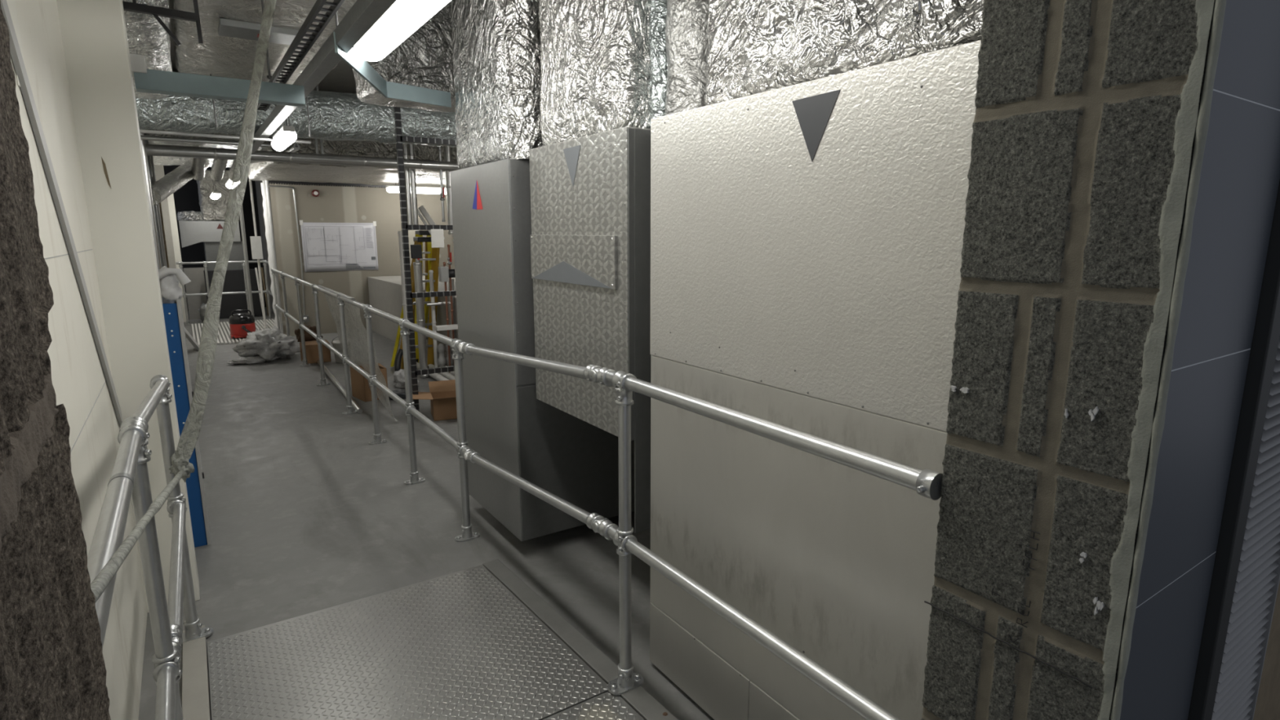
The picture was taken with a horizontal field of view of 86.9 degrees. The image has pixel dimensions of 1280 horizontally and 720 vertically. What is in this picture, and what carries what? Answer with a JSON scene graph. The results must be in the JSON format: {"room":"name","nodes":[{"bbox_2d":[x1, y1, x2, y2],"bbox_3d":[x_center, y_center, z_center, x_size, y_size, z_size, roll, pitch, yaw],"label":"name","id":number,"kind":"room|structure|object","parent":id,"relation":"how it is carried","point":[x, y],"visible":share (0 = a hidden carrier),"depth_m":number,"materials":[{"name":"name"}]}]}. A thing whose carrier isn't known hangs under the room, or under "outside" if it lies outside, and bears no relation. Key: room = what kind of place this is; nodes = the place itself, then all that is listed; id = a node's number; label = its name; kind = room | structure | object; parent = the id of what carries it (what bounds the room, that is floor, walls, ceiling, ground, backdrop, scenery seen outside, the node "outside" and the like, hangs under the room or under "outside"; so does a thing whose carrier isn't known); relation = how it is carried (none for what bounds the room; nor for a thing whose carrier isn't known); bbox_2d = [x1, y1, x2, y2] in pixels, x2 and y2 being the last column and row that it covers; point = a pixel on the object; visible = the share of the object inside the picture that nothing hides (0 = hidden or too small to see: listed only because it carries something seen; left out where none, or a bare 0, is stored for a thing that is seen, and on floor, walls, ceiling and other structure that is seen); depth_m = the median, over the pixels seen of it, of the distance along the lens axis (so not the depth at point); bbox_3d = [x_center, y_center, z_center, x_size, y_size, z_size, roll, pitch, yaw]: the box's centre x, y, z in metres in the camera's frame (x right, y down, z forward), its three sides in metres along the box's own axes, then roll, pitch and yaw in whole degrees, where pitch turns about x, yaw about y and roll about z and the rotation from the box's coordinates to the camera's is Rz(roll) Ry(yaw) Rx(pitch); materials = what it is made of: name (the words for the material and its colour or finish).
{"room":"plant room","nodes":[
{"label":"plant room","id":0,"kind":"room"},
{"bbox_2d":[9,0,147,719],"bbox_3d":[-4.912,-1.202,6.426,0.300,3.350,14.870,-7,13,-33],"label":"wall","id":1,"kind":"structure","parent":0,"point":[77,375],"depth_m":2.16,"materials":[{"name":"paint"}]},
{"bbox_2d":[6,0,26,87],"bbox_3d":[-1.596,-1.312,1.635,0.004,1.250,0.150,-7,13,-33],"label":"trim","id":2,"kind":"structure","parent":1,"relation":"attached to","point":[11,4],"depth_m":1.74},
{"bbox_2d":[0,0,122,427],"bbox_3d":[-1.807,-0.358,2.149,0.012,1.545,1.430,-7,13,-33],"label":"pipe","id":3,"kind":"object","parent":1,"relation":"attached to","point":[15,51],"visible":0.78,"depth_m":1.97,"materials":[{"name":"grey plastic"}]},
{"bbox_2d":[122,0,172,101],"bbox_3d":[-2.912,-1.900,3.874,0.363,0.447,2.462,-7,13,-33],"label":"duct","id":4,"kind":"object","parent":1,"relation":"attached to","point":[146,37],"visible":0.34,"depth_m":3.38,"materials":[{"name":"metal"}]},
{"bbox_2d":[151,158,208,206],"bbox_3d":[-5.015,-1.981,7.351,0.176,0.669,1.917,-4,11,-18],"label":"pipe","id":5,"kind":"object","parent":1,"relation":"attached to","point":[162,188],"visible":0.71,"depth_m":6.96,"materials":[{"name":"metal"}]},
{"bbox_2d":[191,146,205,181],"bbox_3d":[-4.748,-2.097,7.268,0.130,0.266,1.214,-7,13,-33],"label":"lagged bend","id":6,"kind":"object","parent":5,"relation":"attached to","point":[198,165],"visible":0.74,"depth_m":7.22,"materials":[{"name":"metal"}]},
{"bbox_2d":[209,147,228,181],"bbox_3d":[-4.589,-2.120,7.372,0.129,0.266,1.217,-7,13,-34],"label":"lagged bend","id":7,"kind":"object","parent":5,"relation":"attached to","point":[219,166],"visible":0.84,"depth_m":7.32,"materials":[{"name":"metal"}]},
{"bbox_2d":[143,128,267,167],"bbox_3d":[-5.470,-2.775,8.364,1.223,0.516,3.435,-7,13,-33],"label":"duct","id":8,"kind":"object","parent":1,"relation":"attached to","point":[157,160],"visible":0.09,"depth_m":7.41,"materials":[{"name":"metal"}]},
{"bbox_2d":[140,135,272,147],"bbox_3d":[-3.800,-1.932,5.986,1.180,0.036,0.036,-7,13,-33],"label":"pipe","id":9,"kind":"object","parent":1,"relation":"attached to","point":[142,137],"visible":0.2,"depth_m":5.91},
{"bbox_2d":[139,129,311,143],"bbox_3d":[-3.167,-1.691,5.115,1.230,0.024,0.024,-7,13,-33],"label":"pipe","id":10,"kind":"object","parent":1,"relation":"attached to","point":[150,131],"visible":0.6,"depth_m":5.05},
{"bbox_2d":[135,90,457,146],"bbox_3d":[-2.891,-2.197,6.061,2.844,0.454,0.431,-7,13,-33],"label":"duct","id":11,"kind":"object","parent":1,"relation":"attached to","point":[332,116],"visible":0.46,"depth_m":5.93,"materials":[{"name":"silver metal"}]},
{"bbox_2d":[56,0,199,613],"bbox_3d":[-2.199,-0.529,2.872,0.210,3.350,0.200,-7,13,-33],"label":"wall","id":12,"kind":"structure","parent":0,"point":[94,34],"depth_m":2.78,"materials":[{"name":"paint"}]},
{"bbox_2d":[154,164,176,268],"bbox_3d":[-8.799,-2.337,12.559,0.170,3.300,0.180,-7,13,-33],"label":"wall","id":13,"kind":"structure","parent":0,"point":[159,171],"depth_m":12.47,"materials":[{"name":"grey paint"}]},
{"bbox_2d":[167,193,186,322],"bbox_3d":[-8.704,-1.923,12.739,0.100,2.420,0.080,-7,13,-33],"label":"trim","id":14,"kind":"structure","parent":13,"relation":"attached to","point":[171,199],"depth_m":12.63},
{"bbox_2d":[163,165,266,311],"bbox_3d":[-8.840,-2.847,15.116,3.600,3.350,0.200,-7,13,-33],"label":"wall","id":15,"kind":"structure","parent":0,"point":[186,197],"depth_m":14.59,"materials":[{"name":"paint"}]},
{"bbox_2d":[168,18,355,93],"bbox_3d":[-2.935,-3.509,9.205,7.100,0.150,18.615,-7,13,-33],"label":"ceiling","id":16,"kind":"structure","parent":0,"point":[340,80],"depth_m":7.49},
{"bbox_2d":[122,0,203,46],"bbox_3d":[-2.079,-1.799,2.873,0.293,0.854,0.030,-7,13,-33],"label":"bracket","id":17,"kind":"object","parent":16,"relation":"hanging from","point":[157,11],"visible":0.88,"depth_m":2.94,"materials":[{"name":"metal"}]},
{"bbox_2d":[168,0,356,84],"bbox_3d":[-1.883,-2.034,3.506,0.950,0.551,3.877,-7,13,-33],"label":"duct","id":18,"kind":"object","parent":16,"relation":"hanging from","point":[230,28],"visible":0.48,"depth_m":3.85,"materials":[{"name":"metal"}]},
{"bbox_2d":[90,0,276,602],"bbox_3d":[-0.988,-0.388,1.725,0.590,2.078,2.628,-7,13,-33],"label":"rope","id":19,"kind":"object","parent":18,"relation":"hanging from","point":[181,467],"visible":0.99,"depth_m":2.69,"materials":[{"name":"grey"}]},
{"bbox_2d":[271,73,297,151],"bbox_3d":[-2.647,-1.829,4.984,0.099,0.500,0.670,-7,13,-33],"label":"light","id":20,"kind":"object","parent":18,"relation":"hanging from","point":[286,135],"visible":0.87,"depth_m":4.79,"materials":[{"name":"white"}]},
{"bbox_2d":[271,130,297,151],"bbox_3d":[-2.647,-1.622,5.023,0.099,0.079,0.650,-7,13,-33],"label":"diffuser","id":21,"kind":"object","parent":20,"relation":"attached to","point":[282,140],"depth_m":4.83,"materials":[{"name":"white"}]},
{"bbox_2d":[354,0,451,61],"bbox_3d":[-0.591,-1.356,2.108,0.139,0.360,2.420,-7,13,-33],"label":"light","id":22,"kind":"object","parent":18,"relation":"hanging from","point":[403,18],"visible":0.85,"depth_m":2.59,"materials":[{"name":"white"}]},
{"bbox_2d":[315,84,324,154],"bbox_3d":[-3.252,-2.519,6.799,0.080,0.880,0.060,-7,13,-33],"label":"hanger","id":23,"kind":"object","parent":16,"relation":"hanging from","point":[317,86],"visible":0.24,"depth_m":6.85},
{"bbox_2d":[145,143,461,170],"bbox_3d":[-3.218,-2.051,6.910,3.180,0.108,0.108,-7,13,-33],"label":"pipe","id":24,"kind":"object","parent":23,"relation":"hanging from","point":[151,149],"visible":0.88,"depth_m":6.74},
{"bbox_2d":[334,11,337,26],"bbox_3d":[-1.255,-1.764,2.730,0.022,0.850,0.019,-7,13,-33],"label":"rod","id":25,"kind":"object","parent":16,"relation":"hanging from","point":[335,14],"visible":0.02,"depth_m":2.79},
{"bbox_2d":[251,0,396,152],"bbox_3d":[-2.142,-1.564,4.123,0.065,0.060,5.600,-7,13,-33],"label":"light fixture","id":26,"kind":"object","parent":25,"relation":"hanging from","point":[363,15],"visible":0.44,"depth_m":2.86,"materials":[{"name":"metal"}]},
{"bbox_2d":[133,69,305,106],"bbox_3d":[-2.024,-1.320,3.288,0.700,0.090,0.090,-7,13,-33],"label":"steel beam","id":27,"kind":"structure","parent":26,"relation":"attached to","point":[157,82],"depth_m":3.23,"materials":[{"name":"metal"}]},
{"bbox_2d":[129,53,146,77],"bbox_3d":[-2.308,-1.348,3.102,0.070,0.075,0.150,-7,13,-33],"label":"junction box","id":28,"kind":"object","parent":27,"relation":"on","point":[138,62],"visible":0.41,"depth_m":3.05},
{"bbox_2d":[257,0,344,111],"bbox_3d":[-1.735,-1.498,3.371,0.067,0.030,3.300,-7,13,-33],"label":"cable tray","id":29,"kind":"object","parent":26,"relation":"attached to","point":[335,5],"visible":0.76,"depth_m":2.99,"materials":[{"name":"black paint"}]},
{"bbox_2d":[333,31,451,107],"bbox_3d":[-1.266,-1.383,3.302,0.239,0.090,1.168,1,11,7],"label":"channel","id":30,"kind":"object","parent":26,"relation":"attached to","point":[388,89],"visible":0.93,"depth_m":3.58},
{"bbox_2d":[352,1,454,111],"bbox_3d":[-1.201,-2.143,4.688,1.455,0.776,0.583,-7,13,-33],"label":"duct","id":31,"kind":"object","parent":16,"relation":"hanging from","point":[424,59],"visible":0.21,"depth_m":4.29,"materials":[{"name":"metal"}]},
{"bbox_2d":[402,144,413,224],"bbox_3d":[-2.626,-2.292,7.574,0.074,1.625,0.073,-7,13,-33],"label":"vertical pipe","id":32,"kind":"object","parent":16,"relation":"hanging from","point":[406,156],"visible":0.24,"depth_m":7.62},
{"bbox_2d":[408,144,418,224],"bbox_3d":[-2.587,-2.317,7.656,0.070,1.605,0.069,-7,13,-33],"label":"vertical pipe","id":33,"kind":"object","parent":16,"relation":"hanging from","point":[411,147],"visible":0.33,"depth_m":7.70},
{"bbox_2d":[420,143,457,147],"bbox_3d":[-0.819,-2.965,8.739,3.631,0.489,1.730,-7,13,-33],"label":"duct","id":34,"kind":"object","parent":16,"relation":"hanging from","point":[420,144],"visible":0.02,"depth_m":8.47,"materials":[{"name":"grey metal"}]},
{"bbox_2d":[248,137,458,186],"bbox_3d":[-3.767,-2.894,9.807,3.183,0.517,3.328,-7,13,-33],"label":"duct","id":35,"kind":"object","parent":34,"relation":"attached to","point":[270,171],"visible":0.44,"depth_m":8.66,"materials":[{"name":"grey metal"}]},
{"bbox_2d":[268,180,398,187],"bbox_3d":[-4.880,-2.874,11.096,2.200,0.050,0.050,-7,13,-33],"label":"cable tray","id":36,"kind":"object","parent":35,"relation":"attached to","point":[269,181],"visible":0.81,"depth_m":10.98,"materials":[{"name":"black paint"}]},
{"bbox_2d":[444,146,453,234],"bbox_3d":[-2.196,-1.996,7.800,0.090,1.080,0.089,-7,13,-33],"label":"vertical pipe","id":37,"kind":"object","parent":34,"relation":"attached to","point":[447,149],"visible":0.46,"depth_m":7.77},
{"bbox_2d":[438,146,445,222],"bbox_3d":[-2.229,-2.324,7.531,0.038,1.545,0.037,-7,13,-33],"label":"vertical pipe","id":38,"kind":"object","parent":16,"relation":"hanging from","point":[439,147],"visible":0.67,"depth_m":7.59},
{"bbox_2d":[666,0,715,115],"bbox_3d":[0.218,-1.462,2.321,0.259,1.295,0.257,-7,13,-33],"label":"duct","id":39,"kind":"object","parent":16,"relation":"attached to","point":[687,76],"visible":0.47,"depth_m":2.30,"materials":[{"name":"metal"}]},
{"bbox_2d":[254,179,273,311],"bbox_3d":[-7.076,-2.490,13.231,0.200,3.350,5.150,-7,13,-33],"label":"wall","id":40,"kind":"structure","parent":0,"point":[258,186],"depth_m":14.66,"materials":[{"name":"grey paint"}]},
{"bbox_2d":[268,180,454,336],"bbox_3d":[-3.715,-2.314,12.303,5.260,3.350,0.157,-7,13,-33],"label":"wall","id":41,"kind":"structure","parent":0,"point":[334,204],"depth_m":11.36,"materials":[{"name":"paint"}]},
{"bbox_2d":[260,179,277,327],"bbox_3d":[-5.931,-2.006,10.807,0.123,3.300,0.131,-7,13,-33],"label":"trim","id":42,"kind":"structure","parent":41,"relation":"attached to","point":[270,260],"depth_m":10.76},
{"bbox_2d":[268,185,305,315],"bbox_3d":[-5.692,-1.747,10.944,0.371,2.081,0.022,-7,13,-33],"label":"conduit","id":43,"kind":"object","parent":41,"relation":"attached to","point":[268,185],"visible":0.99,"depth_m":10.99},
{"bbox_2d":[299,220,378,271],"bbox_3d":[-5.035,-1.921,11.375,1.190,0.838,0.011,-7,13,-33],"label":"drawing sheet","id":44,"kind":"object","parent":41,"relation":"attached to","point":[326,246],"visible":1,"depth_m":11.37,"materials":[{"name":"white paper"}]},
{"bbox_2d":[367,275,457,366],"bbox_3d":[-1.458,-0.694,10.250,3.686,0.930,6.180,-7,13,-33],"label":"cabinet","id":45,"kind":"object","parent":41,"relation":"attached to","point":[385,295],"depth_m":10.57,"materials":[{"name":"metal"}]},
{"bbox_2d":[416,186,446,194],"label":"light","id":46,"kind":"object","parent":41,"relation":"hanging from","point":[420,189],"depth_m":11.13,"materials":[{"name":"white"}]},
{"bbox_2d":[386,187,446,194],"bbox_3d":[-3.549,-2.780,11.138,1.200,0.079,0.129,-7,13,-33],"label":"diffuser","id":47,"kind":"object","parent":46,"relation":"attached to","point":[419,190],"depth_m":11.09,"materials":[{"name":"white"}]},
{"bbox_2d":[137,306,714,719],"bbox_3d":[-2.133,0.178,8.683,7.100,0.200,21.500,-7,13,-33],"label":"floor","id":48,"kind":"structure","parent":0,"point":[306,515],"depth_m":3.93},
{"bbox_2d":[87,374,213,719],"bbox_3d":[-1.207,0.791,1.679,0.140,1.181,2.639,-7,13,-31],"label":"guard rail","id":49,"kind":"object","parent":48,"relation":"on","point":[129,477],"visible":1,"depth_m":1.86,"materials":[{"name":"metal"}]},
{"bbox_2d":[139,128,161,269],"bbox_3d":[-4.279,-0.741,6.008,0.060,2.600,0.060,-7,13,-33],"label":"pipe","id":50,"kind":"object","parent":48,"relation":"on","point":[143,142],"visible":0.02,"depth_m":5.88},
{"bbox_2d":[144,139,164,267],"bbox_3d":[-4.955,-0.925,6.982,0.080,2.600,0.080,-7,13,-33],"label":"pipe","id":51,"kind":"object","parent":48,"relation":"on","point":[148,159],"visible":0.04,"depth_m":6.88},
{"bbox_2d":[150,155,167,267],"bbox_3d":[-5.502,-1.081,7.805,0.070,2.600,0.070,-7,13,-33],"label":"pipe","id":52,"kind":"object","parent":48,"relation":"on","point":[151,157],"visible":0.06,"depth_m":7.71,"materials":[{"name":"grey metal"}]},
{"bbox_2d":[162,298,210,547],"bbox_3d":[-2.508,0.326,3.736,0.102,1.350,0.410,-7,13,-33],"label":"upright","id":53,"kind":"object","parent":48,"relation":"on","point":[173,315],"visible":0.77,"depth_m":3.55,"materials":[{"name":"blue metal"}]},
{"bbox_2d":[157,266,191,303],"bbox_3d":[-2.418,-0.368,3.495,0.170,0.237,0.160,-7,13,-33],"label":"wrap","id":54,"kind":"object","parent":53,"relation":"on","point":[170,278],"visible":0.77,"depth_m":3.45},
{"bbox_2d":[183,267,207,319],"bbox_3d":[-8.740,-1.313,13.331,0.340,1.000,0.100,-7,13,-33],"label":"sheet","id":55,"kind":"object","parent":48,"relation":"on","point":[196,275],"visible":0.64,"depth_m":13.28,"materials":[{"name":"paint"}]},
{"bbox_2d":[178,221,244,270],"bbox_3d":[-8.657,-1.866,13.833,1.100,1.900,0.802,-7,13,-33],"label":"cabinet","id":56,"kind":"object","parent":48,"relation":"on","point":[210,233],"depth_m":13.40,"materials":[{"name":"white metal"}]},
{"bbox_2d":[177,210,202,221],"bbox_3d":[-8.915,-2.846,13.410,0.448,0.222,0.548,-7,13,-33],"label":"duct","id":57,"kind":"object","parent":56,"relation":"on","point":[183,215],"visible":0.84,"depth_m":13.20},
{"bbox_2d":[198,168,239,221],"bbox_3d":[-8.483,-3.297,13.587,0.682,1.039,0.605,-7,13,-33],"label":"duct","id":58,"kind":"object","parent":56,"relation":"on","point":[212,210],"visible":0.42,"depth_m":13.34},
{"bbox_2d":[175,259,274,324],"bbox_3d":[-7.217,-1.127,11.917,1.490,1.160,2.238,-7,13,-33],"label":"rail","id":59,"kind":"object","parent":48,"relation":"on","point":[267,291],"visible":0.81,"depth_m":12.76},
{"bbox_2d":[203,268,262,318],"bbox_3d":[-8.055,-1.307,13.407,0.920,0.960,0.140,-7,13,-33],"label":"screen","id":60,"kind":"object","parent":48,"relation":"on","point":[234,281],"visible":0.52,"depth_m":13.41,"materials":[{"name":"paint"}]},
{"bbox_2d":[191,319,292,345],"bbox_3d":[-6.917,-0.501,11.653,1.350,0.028,2.840,-7,13,-33],"label":"grating","id":61,"kind":"object","parent":48,"relation":"on","point":[224,337],"depth_m":11.60,"materials":[{"name":"white metal"}]},
{"bbox_2d":[228,309,255,338],"bbox_3d":[-6.338,-0.584,10.806,0.388,0.447,0.486,-7,13,-33],"label":"vacuum cleaner","id":62,"kind":"object","parent":61,"relation":"on","point":[241,323],"visible":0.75,"depth_m":10.71,"materials":[{"name":"red plastic"}]},
{"bbox_2d":[229,322,255,336],"bbox_3d":[-6.382,-0.501,10.866,0.360,0.205,0.360,-7,13,-33],"label":"tub","id":63,"kind":"object","parent":62,"relation":"in","point":[236,330],"depth_m":10.71,"materials":[{"name":"red plastic"}]},
{"bbox_2d":[240,205,254,317],"bbox_3d":[-7.008,-1.829,12.025,0.060,2.500,0.060,-7,13,-33],"label":"pipe","id":64,"kind":"object","parent":61,"relation":"on","point":[242,218],"visible":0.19,"depth_m":12.02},
{"bbox_2d":[248,177,266,328],"bbox_3d":[-6.483,-1.776,11.474,0.036,2.600,0.036,-7,13,-33],"label":"pipe","id":65,"kind":"object","parent":61,"relation":"on","point":[250,180],"visible":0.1,"depth_m":11.49,"materials":[{"name":"white plastic"}]},
{"bbox_2d":[249,235,262,259],"bbox_3d":[-6.442,-1.886,11.359,0.155,0.380,0.100,-7,13,-33],"label":"control box","id":66,"kind":"object","parent":65,"relation":"attached to","point":[255,241],"visible":1,"depth_m":11.32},
{"bbox_2d":[265,179,283,333],"bbox_3d":[-5.736,-1.562,10.615,0.044,2.500,0.044,-7,13,-33],"label":"pipe","id":67,"kind":"object","parent":61,"relation":"on","point":[266,180],"visible":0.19,"depth_m":10.58,"materials":[{"name":"grey plastic"}]},
{"bbox_2d":[226,325,300,364],"bbox_3d":[-5.058,-0.236,9.148,0.880,0.434,0.970,-1,11,-7],"label":"bag","id":68,"kind":"object","parent":48,"relation":"on","point":[260,346],"visible":1,"depth_m":8.98,"materials":[{"name":"white"}]},
{"bbox_2d":[299,339,331,364],"bbox_3d":[-4.313,-0.121,8.979,0.300,0.274,0.300,-8,14,-38],"label":"cardboard box","id":69,"kind":"object","parent":48,"relation":"on","point":[311,347],"visible":0.63,"depth_m":8.86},
{"bbox_2d":[294,324,323,342],"bbox_3d":[-4.451,-0.329,9.085,0.328,0.292,0.274,-7,13,-33],"label":"bag","id":70,"kind":"object","parent":69,"relation":"on","point":[308,337],"visible":0.41,"depth_m":9.01,"materials":[{"name":"fabric"}]},
{"bbox_2d":[316,360,362,413],"bbox_3d":[-3.424,0.253,7.618,0.048,0.047,2.948,-7,13,-31],"label":"tube","id":71,"kind":"object","parent":48,"relation":"on","point":[355,406],"visible":0.91,"depth_m":7.29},
{"bbox_2d":[350,363,387,401],"bbox_3d":[-2.808,0.217,7.007,0.240,0.344,0.340,-10,15,-43],"label":"cardboard box","id":72,"kind":"object","parent":48,"relation":"on","point":[361,390],"visible":0.44,"depth_m":6.91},
{"bbox_2d":[397,231,407,319],"bbox_3d":[-2.731,-0.653,7.935,0.110,1.690,0.108,-7,13,-33],"label":"vertical pipe","id":73,"kind":"object","parent":48,"relation":"on","point":[400,237],"visible":0.31,"depth_m":7.83,"materials":[{"name":"silver metal"}]},
{"bbox_2d":[393,368,419,388],"bbox_3d":[-2.625,0.187,7.554,0.238,0.196,0.514,-7,13,-33],"label":"scrap","id":74,"kind":"object","parent":48,"relation":"on","point":[399,377],"visible":0.34,"depth_m":7.46,"materials":[{"name":"white"}]},
{"bbox_2d":[390,236,439,369],"bbox_3d":[-2.785,-0.697,8.389,0.656,1.632,0.504,-7,13,-33],"label":"step ladder","id":75,"kind":"object","parent":48,"relation":"on","point":[433,265],"visible":0.42,"depth_m":8.37,"materials":[{"name":"yellow"}]},
{"bbox_2d":[413,262,428,377],"bbox_3d":[-2.545,-0.459,7.853,0.100,1.340,0.098,-7,13,-33],"label":"vertical pipe","id":76,"kind":"object","parent":48,"relation":"on","point":[420,320],"visible":0.94,"depth_m":7.81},
{"bbox_2d":[413,230,431,362],"bbox_3d":[-2.880,-0.840,8.927,0.379,1.712,0.430,-7,13,-33],"label":"step ladder","id":77,"kind":"object","parent":48,"relation":"on","point":[418,233],"visible":0.3,"depth_m":8.82,"materials":[{"name":"yellow"}]},
{"bbox_2d":[393,105,457,418],"bbox_3d":[-1.763,-0.859,6.229,0.850,2.750,0.100,-7,13,-33],"label":"frame","id":78,"kind":"object","parent":48,"relation":"on","point":[400,139],"visible":0.48,"depth_m":6.01,"materials":[{"name":"black paint"}]},
{"bbox_2d":[410,244,422,258],"bbox_3d":[-1.980,-0.960,5.982,0.080,0.120,0.070,-7,13,-33],"label":"black actuator","id":79,"kind":"object","parent":78,"relation":"attached to","point":[415,250],"visible":1,"depth_m":5.95,"materials":[{"name":"paint"}]},
{"bbox_2d":[431,229,444,248],"bbox_3d":[-1.826,-1.096,6.098,0.110,0.165,0.020,-7,13,-33],"label":"tag","id":80,"kind":"object","parent":78,"relation":"attached to","point":[437,235],"visible":1,"depth_m":6.09,"materials":[{"name":"plastic"}]},
{"bbox_2d":[182,559,678,719],"bbox_3d":[-0.536,1.246,2.002,1.373,0.188,3.080,-7,13,-33],"label":"floor plate","id":81,"kind":"object","parent":48,"relation":"on","point":[477,642],"visible":1,"depth_m":2.61,"materials":[{"name":"metal"}]},
{"bbox_2d":[428,270,438,368],"bbox_3d":[-2.451,-0.444,8.042,0.054,1.240,0.053,-7,13,-33],"label":"vertical pipe","id":82,"kind":"object","parent":48,"relation":"on","point":[431,272],"visible":0.65,"depth_m":8.01,"materials":[{"name":"silver metal"}]},
{"bbox_2d":[412,379,457,421],"bbox_3d":[-1.742,0.381,6.331,0.760,0.274,0.588,-4,12,-21],"label":"cardboard box","id":83,"kind":"object","parent":48,"relation":"on","point":[442,395],"visible":0.52,"depth_m":6.20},
{"bbox_2d":[418,360,454,380],"bbox_3d":[-2.184,0.198,7.794,0.082,0.080,2.300,-7,13,-33],"label":"pipe","id":84,"kind":"object","parent":48,"relation":"on","point":[448,375],"visible":0.33,"depth_m":7.84,"materials":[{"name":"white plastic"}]},
{"bbox_2d":[437,343,446,367],"bbox_3d":[-2.362,-0.044,8.056,0.100,0.300,0.100,-7,13,-33],"label":"pipe fitting","id":85,"kind":"object","parent":84,"relation":"on","point":[442,361],"visible":0.89,"depth_m":8.02,"materials":[{"name":"grey plastic"}]},
{"bbox_2d":[443,262,450,373],"bbox_3d":[-2.257,-0.472,7.924,0.034,1.340,0.034,-7,13,-33],"label":"vertical pipe","id":86,"kind":"object","parent":48,"relation":"on","point":[444,263],"visible":0.7,"depth_m":7.91,"materials":[{"name":"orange metal"}]},
{"bbox_2d":[438,266,455,281],"bbox_3d":[-2.208,-0.991,7.789,0.200,0.170,0.105,-7,13,-33],"label":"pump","id":87,"kind":"object","parent":86,"relation":"attached to","point":[444,273],"visible":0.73,"depth_m":7.73,"materials":[{"name":"white paint"}]},
{"bbox_2d":[449,158,634,541],"bbox_3d":[-0.421,-0.116,3.973,1.037,1.930,0.846,-7,13,-33],"label":"cabinet","id":88,"kind":"object","parent":48,"relation":"on","point":[567,456],"depth_m":3.57,"materials":[{"name":"metal"}]},
{"bbox_2d":[449,0,542,168],"bbox_3d":[-0.462,-1.702,3.630,0.870,1.324,0.909,-7,13,-33],"label":"duct","id":89,"kind":"object","parent":88,"relation":"on","point":[495,43],"visible":0.45,"depth_m":3.30,"materials":[{"name":"metal"}]},
{"bbox_2d":[528,126,651,533],"bbox_3d":[0.126,-0.183,3.166,0.994,1.562,0.841,-7,13,-33],"label":"cabinet","id":90,"kind":"object","parent":48,"relation":"on","point":[590,195],"depth_m":2.72,"materials":[{"name":"grey metal"}]},
{"bbox_2d":[537,0,650,146],"bbox_3d":[0.078,-1.580,2.889,0.810,1.287,0.758,-7,13,-33],"label":"duct","id":91,"kind":"object","parent":90,"relation":"on","point":[594,55],"visible":0.38,"depth_m":2.65,"materials":[{"name":"metal"}]},
{"bbox_2d":[649,0,666,128],"bbox_3d":[0.085,-1.482,2.428,0.105,1.293,0.105,-7,13,-33],"label":"riser pipe","id":92,"kind":"object","parent":90,"relation":"on","point":[658,29],"visible":0.55,"depth_m":2.46,"materials":[{"name":"silver metal"}]},
{"bbox_2d":[271,267,942,719],"bbox_3d":[-2.663,-0.079,6.173,0.140,1.238,11.652,-7,13,-33],"label":"guard rail","id":93,"kind":"object","parent":48,"relation":"on","point":[926,482],"visible":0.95,"depth_m":2.30,"materials":[{"name":"metal"}]},
{"bbox_2d":[315,284,398,421],"bbox_3d":[-2.824,-0.127,6.653,0.327,1.120,1.873,-7,13,-33],"label":"sheet","id":94,"kind":"object","parent":93,"relation":"hanging from","point":[356,332],"visible":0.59,"depth_m":6.56,"materials":[{"name":"white"}]},
{"bbox_2d":[1253,581,1279,719],"bbox_3d":[1.912,0.062,1.770,1.300,2.600,0.012,-7,13,-33],"label":"board","id":95,"kind":"object","parent":48,"relation":"on","point":[1268,702],"visible":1,"depth_m":1.62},
{"bbox_2d":[417,205,444,239],"bbox_3d":[-2.497,-1.623,8.033,0.324,0.407,0.070,-7,13,-33],"label":"pipe","id":96,"kind":"object","parent":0,"point":[422,209],"visible":0.57,"depth_m":7.97,"materials":[{"name":"grey metal"}]},
{"bbox_2d":[0,0,1215,719],"bbox_3d":[0.764,-0.208,1.177,3.800,3.350,0.378,-7,13,-33],"label":"wall","id":97,"kind":"structure","parent":0,"point":[1085,122],"depth_m":1.06,"materials":[{"name":"concrete"}]},
{"bbox_2d":[649,40,981,719],"bbox_3d":[0.813,0.230,2.256,1.032,2.048,1.260,-7,13,-33],"label":"cabinet","id":98,"kind":"object","parent":97,"relation":"attached to","point":[806,242],"depth_m":1.83,"materials":[{"name":"metal"}]},
{"bbox_2d":[705,0,983,103],"bbox_3d":[0.851,-1.387,1.847,0.919,1.297,1.059,-7,13,-33],"label":"duct","id":99,"kind":"object","parent":98,"relation":"on","point":[753,46],"visible":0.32,"depth_m":1.75,"materials":[{"name":"metal"}]},
{"bbox_2d":[924,600,1092,688],"bbox_3d":[0.655,0.510,1.231,0.003,0.009,0.305,-7,13,-33],"label":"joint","id":100,"kind":"object","parent":97,"relation":"attached to","point":[927,602],"visible":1,"depth_m":1.21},
{"bbox_2d":[991,528,1039,644],"bbox_3d":[0.662,0.397,1.200,0.002,0.219,0.069,-7,13,-33],"label":"lettering","id":101,"kind":"object","parent":97,"relation":"attached to","point":[1034,532],"visible":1,"depth_m":1.18},
{"bbox_2d":[1109,0,1226,719],"bbox_3d":[0.763,0.214,1.019,0.015,2.580,0.014,-7,13,-33],"label":"trim","id":102,"kind":"structure","parent":97,"relation":"attached to","point":[1203,116],"depth_m":0.97,"materials":[{"name":"metal"}]},
{"bbox_2d":[1115,0,1279,719],"bbox_3d":[0.912,0.185,1.117,0.362,2.600,0.006,-7,13,-33],"label":"cladding","id":103,"kind":"object","parent":97,"relation":"attached to","point":[1240,176],"visible":1,"depth_m":1.08,"materials":[{"name":"metal"}]},
{"bbox_2d":[1187,180,1279,719],"bbox_3d":[1.220,0.150,1.304,0.351,2.600,0.030,-7,13,-33],"label":"door","id":104,"kind":"structure","parent":97,"relation":"in","point":[1246,578],"depth_m":1.28,"materials":[{"name":"metal"}]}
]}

